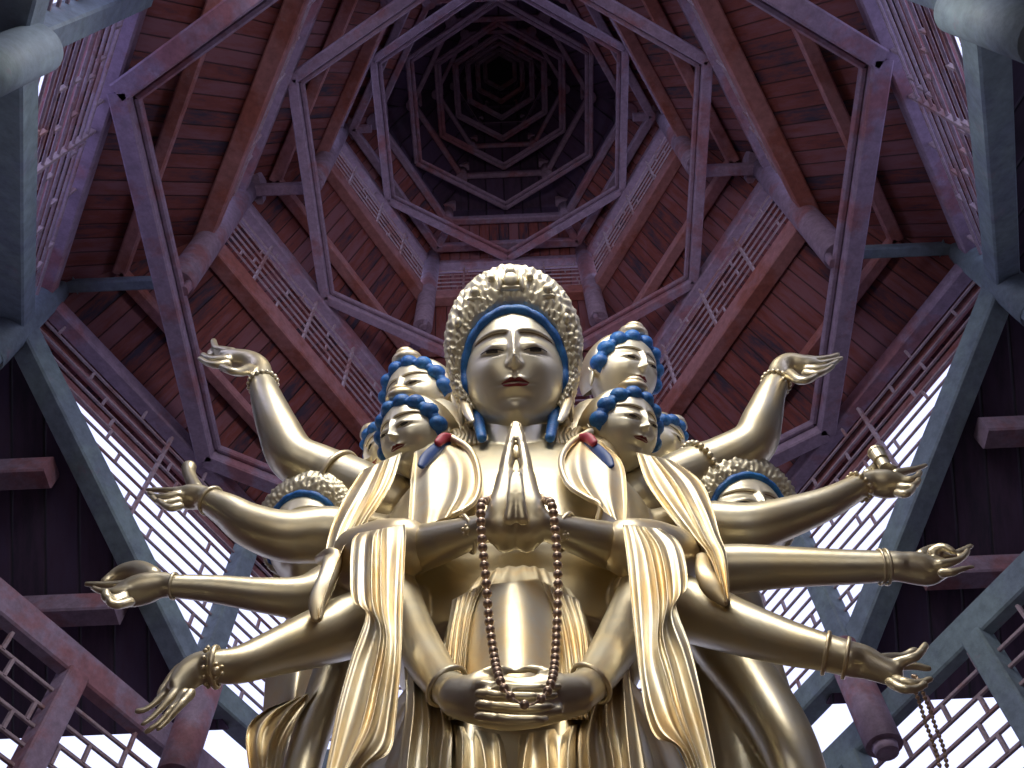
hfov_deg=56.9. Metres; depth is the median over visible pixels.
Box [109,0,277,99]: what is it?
tie beam
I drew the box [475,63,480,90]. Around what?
tie beam
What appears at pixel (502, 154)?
ceiling
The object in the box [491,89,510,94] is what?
ceiling
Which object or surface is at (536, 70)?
ceiling
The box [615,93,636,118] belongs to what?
post
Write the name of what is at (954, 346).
eave purlin
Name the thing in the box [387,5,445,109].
ceiling
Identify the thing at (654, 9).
purlin
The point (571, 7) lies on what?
rail
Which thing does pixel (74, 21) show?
wall post
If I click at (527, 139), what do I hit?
ceiling
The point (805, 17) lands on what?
tie beam
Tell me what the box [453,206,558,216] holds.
ceiling
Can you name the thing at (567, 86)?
post
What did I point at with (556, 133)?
tie beam
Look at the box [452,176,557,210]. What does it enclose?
ceiling
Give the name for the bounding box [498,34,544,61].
tie beam
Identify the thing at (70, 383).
eave purlin
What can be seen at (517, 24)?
ceiling
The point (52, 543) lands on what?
wall
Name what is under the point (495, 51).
tie beam
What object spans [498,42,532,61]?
tie beam
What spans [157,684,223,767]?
post
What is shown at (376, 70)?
tie beam
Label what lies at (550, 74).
ceiling
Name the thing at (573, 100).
ceiling
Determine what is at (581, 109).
rail
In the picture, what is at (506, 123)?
ceiling
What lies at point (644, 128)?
purlin
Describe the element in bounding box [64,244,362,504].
ceiling
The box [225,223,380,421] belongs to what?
ceiling
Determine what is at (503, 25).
tie beam
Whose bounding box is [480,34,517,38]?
ceiling
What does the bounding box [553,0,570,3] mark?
post
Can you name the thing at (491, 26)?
tie beam
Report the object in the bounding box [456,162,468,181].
post
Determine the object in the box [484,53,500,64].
tie beam
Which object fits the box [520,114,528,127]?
post
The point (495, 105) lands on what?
ceiling
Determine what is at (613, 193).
tie beam
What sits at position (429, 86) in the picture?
ceiling
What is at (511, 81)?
tie beam
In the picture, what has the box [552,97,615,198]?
ceiling
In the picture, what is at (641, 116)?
strut
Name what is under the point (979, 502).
wall
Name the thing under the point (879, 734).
post
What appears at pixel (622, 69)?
tie beam
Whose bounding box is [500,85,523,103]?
tie beam
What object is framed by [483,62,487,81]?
tie beam
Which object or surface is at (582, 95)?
post
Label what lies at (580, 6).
ceiling
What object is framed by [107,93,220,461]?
tie beam
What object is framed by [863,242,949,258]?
strut
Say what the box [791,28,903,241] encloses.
purlin
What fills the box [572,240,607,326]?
post
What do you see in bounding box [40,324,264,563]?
eave purlin
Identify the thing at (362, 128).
strut
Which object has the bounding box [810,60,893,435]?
tie beam
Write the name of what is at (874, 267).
purlin
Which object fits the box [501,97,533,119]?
tie beam
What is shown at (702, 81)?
tie beam
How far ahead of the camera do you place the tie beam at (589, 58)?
16.73 m
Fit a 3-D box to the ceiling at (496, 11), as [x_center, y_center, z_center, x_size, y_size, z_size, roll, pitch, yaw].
[-0.258,-6.553,16.293,2.200,0.680,0.521,-2,-61,0]
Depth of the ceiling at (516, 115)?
19.30 m
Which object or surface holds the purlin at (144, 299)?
attached to the ceiling at (113, 317)
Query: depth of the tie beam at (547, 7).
14.83 m
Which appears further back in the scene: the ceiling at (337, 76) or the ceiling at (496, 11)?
the ceiling at (496, 11)
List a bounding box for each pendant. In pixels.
[459,399,474,422]
[557,394,572,422]
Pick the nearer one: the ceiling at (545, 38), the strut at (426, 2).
the strut at (426, 2)
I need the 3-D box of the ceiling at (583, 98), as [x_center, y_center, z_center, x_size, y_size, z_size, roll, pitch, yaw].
[1.042,-4.734,17.833,0.050,0.360,1.655,24,-64,-14]
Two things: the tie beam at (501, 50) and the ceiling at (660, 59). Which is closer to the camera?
the ceiling at (660, 59)
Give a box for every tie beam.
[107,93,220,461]
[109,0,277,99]
[202,445,282,493]
[287,80,333,299]
[291,0,424,83]
[324,291,444,357]
[370,60,394,201]
[373,0,474,63]
[388,195,507,260]
[405,59,421,163]
[407,1,496,61]
[416,159,505,209]
[434,62,445,136]
[435,22,497,64]
[440,132,503,169]
[452,63,460,116]
[454,34,498,65]
[456,113,502,141]
[465,63,471,101]
[466,42,499,64]
[468,99,502,120]
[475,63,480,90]
[476,48,498,64]
[477,88,502,103]
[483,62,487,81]
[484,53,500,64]
[485,78,501,89]
[496,1,590,54]
[497,21,563,59]
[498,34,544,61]
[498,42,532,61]
[498,48,522,62]
[498,53,514,63]
[500,77,515,89]
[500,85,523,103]
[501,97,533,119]
[502,110,546,141]
[503,128,564,169]
[505,153,591,209]
[507,186,622,259]
[512,61,516,79]
[519,61,524,88]
[522,0,625,53]
[529,60,534,98]
[541,59,547,112]
[558,57,565,130]
[579,0,708,66]
[582,276,694,349]
[585,51,593,156]
[615,50,628,191]
[684,62,712,283]
[746,0,889,68]
[769,420,830,466]
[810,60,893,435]
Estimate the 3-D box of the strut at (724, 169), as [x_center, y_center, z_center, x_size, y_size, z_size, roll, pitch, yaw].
[3.143,-2.990,13.163,0.900,0.150,0.150,-2,-61,0]
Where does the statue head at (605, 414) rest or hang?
attached to the statue
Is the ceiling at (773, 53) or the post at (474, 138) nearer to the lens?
the ceiling at (773, 53)
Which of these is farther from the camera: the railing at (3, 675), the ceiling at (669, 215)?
the ceiling at (669, 215)
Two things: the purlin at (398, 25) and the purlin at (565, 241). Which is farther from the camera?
the purlin at (565, 241)
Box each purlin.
[0,457,59,490]
[0,593,126,629]
[36,31,98,238]
[38,46,66,145]
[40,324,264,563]
[61,371,265,576]
[112,0,222,274]
[115,271,257,434]
[269,0,357,182]
[272,179,409,348]
[349,11,409,131]
[349,129,438,250]
[419,343,595,356]
[437,237,577,252]
[576,116,654,244]
[584,3,654,118]
[632,160,736,320]
[641,0,738,162]
[786,238,900,394]
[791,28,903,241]
[805,284,980,491]
[839,333,962,480]
[898,0,976,198]
[923,554,1019,590]
[929,8,967,108]
[974,415,1023,448]
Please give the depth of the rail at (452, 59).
17.79 m
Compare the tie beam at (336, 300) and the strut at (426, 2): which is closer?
the tie beam at (336, 300)
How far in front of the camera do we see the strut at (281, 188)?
13.11 m
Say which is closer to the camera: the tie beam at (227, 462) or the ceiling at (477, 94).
the tie beam at (227, 462)
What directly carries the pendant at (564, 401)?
attached to the statue
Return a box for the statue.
[85,264,974,767]
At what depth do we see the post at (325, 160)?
14.16 m
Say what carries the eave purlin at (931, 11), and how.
attached to the ceiling at (968, 314)
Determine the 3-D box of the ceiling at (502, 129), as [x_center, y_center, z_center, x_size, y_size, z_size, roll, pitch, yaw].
[-0.189,-5.006,18.931,1.225,0.498,0.287,-2,-61,0]
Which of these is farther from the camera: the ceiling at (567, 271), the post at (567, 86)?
the post at (567, 86)
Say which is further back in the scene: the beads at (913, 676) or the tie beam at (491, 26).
the tie beam at (491, 26)
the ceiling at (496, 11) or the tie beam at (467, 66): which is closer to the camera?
the ceiling at (496, 11)
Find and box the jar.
[867,445,892,469]
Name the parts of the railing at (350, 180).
lower rail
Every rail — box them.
[322,748,686,767]
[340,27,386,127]
[385,6,428,102]
[389,132,445,217]
[416,26,447,99]
[418,106,460,173]
[437,0,510,3]
[442,38,463,85]
[443,99,470,143]
[452,212,559,224]
[457,14,537,22]
[467,170,541,178]
[470,28,526,34]
[476,141,529,148]
[533,35,557,78]
[534,94,558,140]
[547,100,584,169]
[548,22,584,92]
[566,0,615,92]
[566,122,615,211]
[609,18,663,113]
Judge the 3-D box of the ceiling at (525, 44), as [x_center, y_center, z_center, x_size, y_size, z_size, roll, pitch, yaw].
[0.448,-6.364,18.513,0.050,0.270,0.955,-29,-64,14]
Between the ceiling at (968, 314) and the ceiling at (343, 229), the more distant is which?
the ceiling at (343, 229)
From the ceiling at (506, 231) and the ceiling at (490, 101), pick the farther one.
the ceiling at (490, 101)
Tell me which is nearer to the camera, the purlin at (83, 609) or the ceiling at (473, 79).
the purlin at (83, 609)
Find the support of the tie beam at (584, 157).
attached to the ceiling at (614, 119)
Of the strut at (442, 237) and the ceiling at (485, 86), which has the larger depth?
the ceiling at (485, 86)
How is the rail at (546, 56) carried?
attached to the ceiling at (545, 38)
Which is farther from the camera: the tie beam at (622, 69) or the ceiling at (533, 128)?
the ceiling at (533, 128)
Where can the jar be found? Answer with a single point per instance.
(877, 454)
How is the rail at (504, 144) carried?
attached to the ceiling at (502, 154)
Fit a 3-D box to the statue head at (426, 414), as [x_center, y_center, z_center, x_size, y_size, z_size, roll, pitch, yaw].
[-0.644,0.280,6.447,0.540,0.540,0.482,-30,-33,22]
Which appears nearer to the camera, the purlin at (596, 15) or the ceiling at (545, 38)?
the purlin at (596, 15)
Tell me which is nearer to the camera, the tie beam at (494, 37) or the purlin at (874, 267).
the purlin at (874, 267)
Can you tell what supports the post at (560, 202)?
attached to the ceiling at (614, 119)
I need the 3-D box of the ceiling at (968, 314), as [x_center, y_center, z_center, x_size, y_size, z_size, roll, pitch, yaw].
[2.663,-1.334,10.136,5.150,0.215,8.443,24,-64,-14]
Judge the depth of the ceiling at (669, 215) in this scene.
14.47 m
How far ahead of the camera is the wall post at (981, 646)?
7.95 m
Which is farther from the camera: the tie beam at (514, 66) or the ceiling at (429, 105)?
the tie beam at (514, 66)
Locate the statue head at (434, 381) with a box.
[392,347,457,407]
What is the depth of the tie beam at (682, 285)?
13.82 m
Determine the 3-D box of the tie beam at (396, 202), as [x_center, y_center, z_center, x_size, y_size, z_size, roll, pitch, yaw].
[-1.082,-2.716,16.473,2.320,0.135,0.188,24,-64,-14]
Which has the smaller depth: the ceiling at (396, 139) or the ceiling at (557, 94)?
the ceiling at (396, 139)
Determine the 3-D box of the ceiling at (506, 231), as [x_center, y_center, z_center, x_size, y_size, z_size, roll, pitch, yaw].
[-0.088,-2.595,17.170,2.800,0.846,0.545,-2,-61,0]
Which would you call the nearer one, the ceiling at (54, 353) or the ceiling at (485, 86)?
the ceiling at (54, 353)
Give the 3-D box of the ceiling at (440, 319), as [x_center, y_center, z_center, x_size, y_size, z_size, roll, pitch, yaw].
[-0.011,-0.704,15.147,3.700,1.681,0.808,-2,-61,0]
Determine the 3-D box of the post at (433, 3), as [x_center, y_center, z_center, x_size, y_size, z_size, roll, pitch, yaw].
[-1.356,-6.450,15.747,0.325,1.012,0.325,-2,-61,0]
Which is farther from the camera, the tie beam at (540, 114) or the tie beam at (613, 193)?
the tie beam at (540, 114)
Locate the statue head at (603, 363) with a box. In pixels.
[579,321,648,396]
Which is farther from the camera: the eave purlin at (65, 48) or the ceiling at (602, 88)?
the ceiling at (602, 88)
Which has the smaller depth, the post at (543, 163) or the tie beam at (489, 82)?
the post at (543, 163)
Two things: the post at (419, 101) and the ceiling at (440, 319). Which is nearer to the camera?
the ceiling at (440, 319)
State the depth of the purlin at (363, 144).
16.24 m
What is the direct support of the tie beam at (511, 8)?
attached to the ceiling
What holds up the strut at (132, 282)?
attached to the post at (13, 336)
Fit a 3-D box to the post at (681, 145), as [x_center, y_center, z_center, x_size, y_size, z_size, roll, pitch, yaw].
[2.568,-3.845,14.716,0.375,3.468,0.375,-2,-61,0]
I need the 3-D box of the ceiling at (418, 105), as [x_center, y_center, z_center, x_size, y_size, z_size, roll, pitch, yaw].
[-1.395,-4.630,17.836,0.050,0.360,1.655,-29,-64,14]
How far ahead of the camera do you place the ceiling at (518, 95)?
19.47 m
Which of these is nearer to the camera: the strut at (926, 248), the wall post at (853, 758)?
the wall post at (853, 758)
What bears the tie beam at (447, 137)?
attached to the ceiling at (418, 105)
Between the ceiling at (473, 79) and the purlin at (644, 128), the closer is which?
the purlin at (644, 128)
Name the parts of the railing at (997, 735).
wall rail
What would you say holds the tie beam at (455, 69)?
attached to the ceiling
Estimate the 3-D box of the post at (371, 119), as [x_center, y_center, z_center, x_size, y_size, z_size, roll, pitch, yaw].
[-2.383,-4.746,16.687,0.325,1.012,0.325,-2,-61,0]
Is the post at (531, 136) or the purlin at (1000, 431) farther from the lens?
the post at (531, 136)
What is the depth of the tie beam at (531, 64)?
18.77 m
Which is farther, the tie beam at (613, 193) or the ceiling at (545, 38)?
the ceiling at (545, 38)
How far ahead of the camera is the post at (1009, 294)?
9.38 m
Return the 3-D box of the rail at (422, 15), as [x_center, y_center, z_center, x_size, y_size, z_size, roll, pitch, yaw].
[-1.863,-5.447,15.951,0.119,0.189,2.200,24,-64,-14]
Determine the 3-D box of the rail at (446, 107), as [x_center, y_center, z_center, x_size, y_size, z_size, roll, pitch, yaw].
[-1.114,-5.124,18.334,0.076,0.122,1.225,-29,-64,14]
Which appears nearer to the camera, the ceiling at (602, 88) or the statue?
the statue
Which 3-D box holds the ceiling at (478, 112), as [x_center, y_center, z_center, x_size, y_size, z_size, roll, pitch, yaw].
[-0.850,-5.794,19.155,0.244,0.408,0.925,-29,-64,14]
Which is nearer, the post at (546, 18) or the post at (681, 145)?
the post at (681, 145)
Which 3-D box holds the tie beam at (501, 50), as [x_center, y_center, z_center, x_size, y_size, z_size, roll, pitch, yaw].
[-0.033,-6.611,19.012,0.557,0.036,0.101,24,-64,-14]
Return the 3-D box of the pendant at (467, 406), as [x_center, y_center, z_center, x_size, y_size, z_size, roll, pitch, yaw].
[-0.303,0.090,6.309,0.121,0.683,0.054,-33,-65,16]
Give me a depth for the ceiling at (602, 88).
16.83 m
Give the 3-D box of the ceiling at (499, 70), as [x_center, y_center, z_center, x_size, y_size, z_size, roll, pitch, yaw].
[-0.254,-6.559,19.725,1.159,0.200,1.159,-2,-61,0]
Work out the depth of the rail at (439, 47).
17.02 m
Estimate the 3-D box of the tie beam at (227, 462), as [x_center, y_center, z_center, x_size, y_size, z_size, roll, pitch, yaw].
[-1.728,1.669,11.681,4.225,0.229,0.270,24,-64,-14]
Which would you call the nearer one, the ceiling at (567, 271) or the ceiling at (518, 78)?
the ceiling at (567, 271)
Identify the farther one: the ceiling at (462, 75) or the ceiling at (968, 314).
the ceiling at (462, 75)
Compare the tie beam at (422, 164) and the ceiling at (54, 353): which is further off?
the tie beam at (422, 164)
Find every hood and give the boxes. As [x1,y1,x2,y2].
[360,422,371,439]
[662,412,686,430]
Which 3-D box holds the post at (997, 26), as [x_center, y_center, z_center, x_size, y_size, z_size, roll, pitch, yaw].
[3.027,-2.232,5.839,0.330,1.250,0.330,-2,-61,0]
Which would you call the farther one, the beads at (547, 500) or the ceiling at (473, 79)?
the ceiling at (473, 79)
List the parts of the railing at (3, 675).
wall rail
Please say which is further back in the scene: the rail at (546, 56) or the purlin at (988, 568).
the rail at (546, 56)
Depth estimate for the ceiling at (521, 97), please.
19.27 m
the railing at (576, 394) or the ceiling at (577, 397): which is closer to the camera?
the railing at (576, 394)
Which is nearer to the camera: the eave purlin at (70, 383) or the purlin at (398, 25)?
the eave purlin at (70, 383)
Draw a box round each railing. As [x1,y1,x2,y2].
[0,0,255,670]
[0,577,225,767]
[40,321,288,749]
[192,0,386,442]
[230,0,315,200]
[327,150,423,299]
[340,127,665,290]
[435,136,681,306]
[574,394,591,406]
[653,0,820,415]
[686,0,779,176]
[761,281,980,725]
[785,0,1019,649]
[822,551,1023,767]
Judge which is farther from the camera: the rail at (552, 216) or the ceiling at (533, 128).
the ceiling at (533, 128)
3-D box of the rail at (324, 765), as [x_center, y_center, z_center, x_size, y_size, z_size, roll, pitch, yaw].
[0.180,3.934,9.955,5.000,0.260,0.240,-2,-61,0]
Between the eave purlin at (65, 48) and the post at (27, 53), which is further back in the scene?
the eave purlin at (65, 48)
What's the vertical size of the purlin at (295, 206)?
0.175 m
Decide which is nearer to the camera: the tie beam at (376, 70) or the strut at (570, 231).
the tie beam at (376, 70)
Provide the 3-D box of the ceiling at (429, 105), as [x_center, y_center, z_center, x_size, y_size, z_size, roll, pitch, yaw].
[-1.282,-4.905,18.166,0.372,0.590,1.625,-29,-64,14]
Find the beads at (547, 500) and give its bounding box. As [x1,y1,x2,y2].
[476,493,562,709]
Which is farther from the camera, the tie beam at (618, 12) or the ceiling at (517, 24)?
the ceiling at (517, 24)
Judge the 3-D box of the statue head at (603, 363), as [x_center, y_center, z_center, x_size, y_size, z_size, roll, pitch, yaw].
[0.863,-0.168,7.527,0.611,0.612,0.546,23,-32,-19]
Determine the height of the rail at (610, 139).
0.189 m
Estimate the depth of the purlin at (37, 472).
9.31 m
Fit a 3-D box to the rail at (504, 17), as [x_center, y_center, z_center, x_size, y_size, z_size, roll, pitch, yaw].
[-0.254,-6.454,16.682,1.625,0.148,0.094,-2,-61,0]
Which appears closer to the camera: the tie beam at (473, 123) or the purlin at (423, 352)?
the purlin at (423, 352)
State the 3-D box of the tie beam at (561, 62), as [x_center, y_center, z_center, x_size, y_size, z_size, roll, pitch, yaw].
[0.931,-5.377,17.548,0.132,0.071,1.352,-2,-61,0]
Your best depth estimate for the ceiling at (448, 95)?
18.67 m
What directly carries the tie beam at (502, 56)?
attached to the ceiling
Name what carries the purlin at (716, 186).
attached to the ceiling at (669, 215)
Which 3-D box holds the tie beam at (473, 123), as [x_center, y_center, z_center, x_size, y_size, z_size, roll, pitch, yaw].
[-0.614,-5.044,18.563,1.016,0.058,0.120,24,-64,-14]
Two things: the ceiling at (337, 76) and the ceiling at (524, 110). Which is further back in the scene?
the ceiling at (524, 110)
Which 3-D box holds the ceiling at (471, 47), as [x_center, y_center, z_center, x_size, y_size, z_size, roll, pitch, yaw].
[-0.940,-6.305,18.514,0.050,0.270,0.955,24,-64,-14]
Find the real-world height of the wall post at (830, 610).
2.655 m
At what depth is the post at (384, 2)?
12.20 m
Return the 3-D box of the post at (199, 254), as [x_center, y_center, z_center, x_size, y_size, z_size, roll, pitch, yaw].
[-3.681,-1.950,11.849,0.425,3.904,0.425,-2,-61,0]
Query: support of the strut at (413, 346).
attached to the post
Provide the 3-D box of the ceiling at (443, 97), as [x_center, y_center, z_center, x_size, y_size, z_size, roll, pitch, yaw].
[-1.117,-5.170,18.417,0.050,0.290,1.255,-29,-64,14]
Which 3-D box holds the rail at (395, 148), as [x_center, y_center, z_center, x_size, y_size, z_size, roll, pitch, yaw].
[-1.791,-3.791,16.889,0.119,0.189,2.200,-29,-64,14]
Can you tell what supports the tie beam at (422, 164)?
attached to the ceiling at (396, 139)
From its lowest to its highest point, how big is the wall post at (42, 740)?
3.150 m
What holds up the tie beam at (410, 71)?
attached to the ceiling at (396, 139)
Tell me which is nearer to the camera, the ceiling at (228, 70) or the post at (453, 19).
the ceiling at (228, 70)
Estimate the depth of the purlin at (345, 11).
12.83 m
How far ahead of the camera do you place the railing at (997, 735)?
8.45 m
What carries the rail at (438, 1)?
attached to the ceiling
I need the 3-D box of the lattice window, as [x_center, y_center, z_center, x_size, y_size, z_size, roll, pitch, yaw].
[3.047,-1.308,13.814,0.706,0.264,4.500,24,-64,-14]
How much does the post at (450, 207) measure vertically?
1.012 m
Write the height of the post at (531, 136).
0.672 m
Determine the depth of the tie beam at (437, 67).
17.53 m
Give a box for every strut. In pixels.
[66,276,153,292]
[254,182,302,195]
[348,124,371,133]
[409,343,420,351]
[422,0,430,6]
[433,231,447,252]
[565,225,579,246]
[632,112,655,121]
[706,162,754,176]
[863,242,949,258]
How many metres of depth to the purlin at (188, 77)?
9.87 m
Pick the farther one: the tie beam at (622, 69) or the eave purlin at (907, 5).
the tie beam at (622, 69)
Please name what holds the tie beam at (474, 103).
on the tie beam at (467, 66)
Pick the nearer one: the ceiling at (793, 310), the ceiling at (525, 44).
the ceiling at (793, 310)
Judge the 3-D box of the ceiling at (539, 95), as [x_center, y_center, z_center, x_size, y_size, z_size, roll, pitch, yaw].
[0.478,-5.667,18.908,0.050,0.270,0.955,24,-64,-14]
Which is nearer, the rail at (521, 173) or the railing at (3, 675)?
the railing at (3, 675)
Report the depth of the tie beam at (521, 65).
19.20 m
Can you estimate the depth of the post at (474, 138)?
18.69 m
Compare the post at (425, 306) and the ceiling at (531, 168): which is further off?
the ceiling at (531, 168)
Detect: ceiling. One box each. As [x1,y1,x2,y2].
[36,24,273,576]
[61,0,283,281]
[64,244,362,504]
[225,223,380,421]
[252,167,416,372]
[254,0,379,180]
[334,140,672,289]
[345,4,421,123]
[346,122,440,251]
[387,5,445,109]
[388,105,456,203]
[388,125,444,209]
[410,300,590,366]
[418,105,459,166]
[421,30,460,96]
[421,94,468,164]
[440,0,553,16]
[440,221,574,259]
[443,45,470,87]
[443,86,476,136]
[443,97,470,139]
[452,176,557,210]
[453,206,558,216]
[459,43,478,79]
[459,45,472,74]
[459,79,482,117]
[460,90,478,121]
[463,21,532,30]
[466,146,540,169]
[467,167,540,172]
[471,74,487,101]
[471,82,484,104]
[475,125,529,141]
[476,139,529,143]
[478,38,518,42]
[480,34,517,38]
[480,56,519,89]
[481,77,489,91]
[482,107,521,119]
[482,119,521,125]
[487,94,515,103]
[487,103,514,107]
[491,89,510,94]
[512,74,519,90]
[514,72,528,100]
[518,80,528,102]
[519,42,540,76]
[520,76,540,115]
[524,43,540,71]
[525,87,540,119]
[526,42,557,82]
[528,81,557,133]
[535,27,579,89]
[535,94,557,135]
[538,88,581,160]
[548,98,583,162]
[550,0,614,99]
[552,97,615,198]
[566,115,615,205]
[572,0,658,111]
[572,110,658,245]
[574,395,593,407]
[602,149,757,339]
[617,0,753,160]
[682,216,954,473]
[718,0,955,243]
[797,0,980,493]
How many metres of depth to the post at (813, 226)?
11.19 m
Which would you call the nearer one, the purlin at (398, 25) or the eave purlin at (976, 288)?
the eave purlin at (976, 288)
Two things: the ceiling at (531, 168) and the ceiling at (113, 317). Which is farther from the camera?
the ceiling at (531, 168)
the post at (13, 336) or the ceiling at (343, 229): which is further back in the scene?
the ceiling at (343, 229)
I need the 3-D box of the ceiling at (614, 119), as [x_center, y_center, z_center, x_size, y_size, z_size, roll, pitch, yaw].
[1.502,-4.051,17.098,0.050,0.590,2.230,24,-64,-14]
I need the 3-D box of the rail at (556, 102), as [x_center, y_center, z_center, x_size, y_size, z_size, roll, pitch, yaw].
[0.722,-5.202,18.331,0.076,0.122,1.225,24,-64,-14]
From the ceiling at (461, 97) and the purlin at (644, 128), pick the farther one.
the ceiling at (461, 97)
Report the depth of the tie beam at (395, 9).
11.88 m
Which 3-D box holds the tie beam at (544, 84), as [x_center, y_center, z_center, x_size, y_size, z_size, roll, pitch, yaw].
[0.625,-5.734,18.201,0.120,0.058,1.016,-2,-61,0]
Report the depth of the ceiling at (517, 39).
18.20 m
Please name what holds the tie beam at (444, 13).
attached to the rail at (383, 31)
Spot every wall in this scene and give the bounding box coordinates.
[0,356,228,738]
[826,59,1023,703]
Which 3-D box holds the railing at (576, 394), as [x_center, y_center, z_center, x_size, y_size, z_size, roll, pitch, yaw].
[0.036,0.449,13.795,3.362,1.335,0.053,-2,-61,0]
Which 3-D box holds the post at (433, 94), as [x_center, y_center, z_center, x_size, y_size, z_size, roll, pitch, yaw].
[-1.443,-5.639,18.191,0.225,0.672,0.225,-2,-61,0]
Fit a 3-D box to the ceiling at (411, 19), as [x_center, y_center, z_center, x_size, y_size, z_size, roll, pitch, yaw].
[-2.112,-5.377,15.552,0.545,0.846,2.800,24,-64,-14]
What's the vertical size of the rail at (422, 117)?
0.148 m
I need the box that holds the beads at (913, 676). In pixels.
[911,674,948,767]
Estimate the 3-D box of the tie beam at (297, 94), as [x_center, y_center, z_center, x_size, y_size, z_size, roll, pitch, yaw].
[-2.728,-2.592,12.909,0.210,0.161,3.079,-2,-61,0]
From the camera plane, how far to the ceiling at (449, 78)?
18.30 m
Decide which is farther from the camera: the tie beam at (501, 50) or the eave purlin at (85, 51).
the tie beam at (501, 50)
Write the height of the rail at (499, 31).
0.122 m
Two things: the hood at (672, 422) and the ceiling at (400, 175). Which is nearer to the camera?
the hood at (672, 422)
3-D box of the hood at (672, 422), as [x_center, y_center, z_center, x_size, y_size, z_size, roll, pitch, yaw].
[1.033,0.378,6.861,0.405,0.454,0.454,1,-55,33]
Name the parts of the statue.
crown, lapel trim, crown, belly panel, lapel trim, crown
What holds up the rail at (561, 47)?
attached to the ceiling
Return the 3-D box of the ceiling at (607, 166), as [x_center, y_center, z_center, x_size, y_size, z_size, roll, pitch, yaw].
[1.769,-3.631,16.628,0.545,0.846,2.800,24,-64,-14]
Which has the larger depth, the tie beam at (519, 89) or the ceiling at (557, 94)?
the tie beam at (519, 89)
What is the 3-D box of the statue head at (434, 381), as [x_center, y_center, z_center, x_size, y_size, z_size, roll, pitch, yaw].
[-0.704,0.029,7.307,0.593,0.594,0.530,-26,-32,16]
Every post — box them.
[0,23,63,96]
[0,277,77,369]
[6,665,88,767]
[43,0,152,46]
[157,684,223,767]
[179,172,266,296]
[197,543,256,650]
[315,118,352,190]
[366,103,387,129]
[380,0,392,7]
[406,93,421,110]
[413,247,442,333]
[421,0,440,9]
[431,89,443,99]
[442,200,455,222]
[445,15,457,26]
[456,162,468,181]
[469,135,477,153]
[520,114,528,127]
[528,133,536,150]
[538,11,549,22]
[538,158,551,177]
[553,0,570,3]
[555,196,569,218]
[566,83,569,93]
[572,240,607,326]
[580,86,595,102]
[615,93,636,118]
[652,105,690,173]
[742,151,835,269]
[790,531,849,635]
[834,635,902,760]
[841,748,874,767]
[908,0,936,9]
[934,0,1023,63]
[940,239,1023,325]
[961,627,1023,747]
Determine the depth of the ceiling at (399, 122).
17.54 m
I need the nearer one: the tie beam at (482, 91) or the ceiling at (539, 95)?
the ceiling at (539, 95)
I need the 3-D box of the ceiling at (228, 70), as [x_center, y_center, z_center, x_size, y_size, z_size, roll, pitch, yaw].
[-3.409,-3.079,9.967,1.149,1.544,5.000,24,-64,-14]
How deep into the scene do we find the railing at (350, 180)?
15.16 m

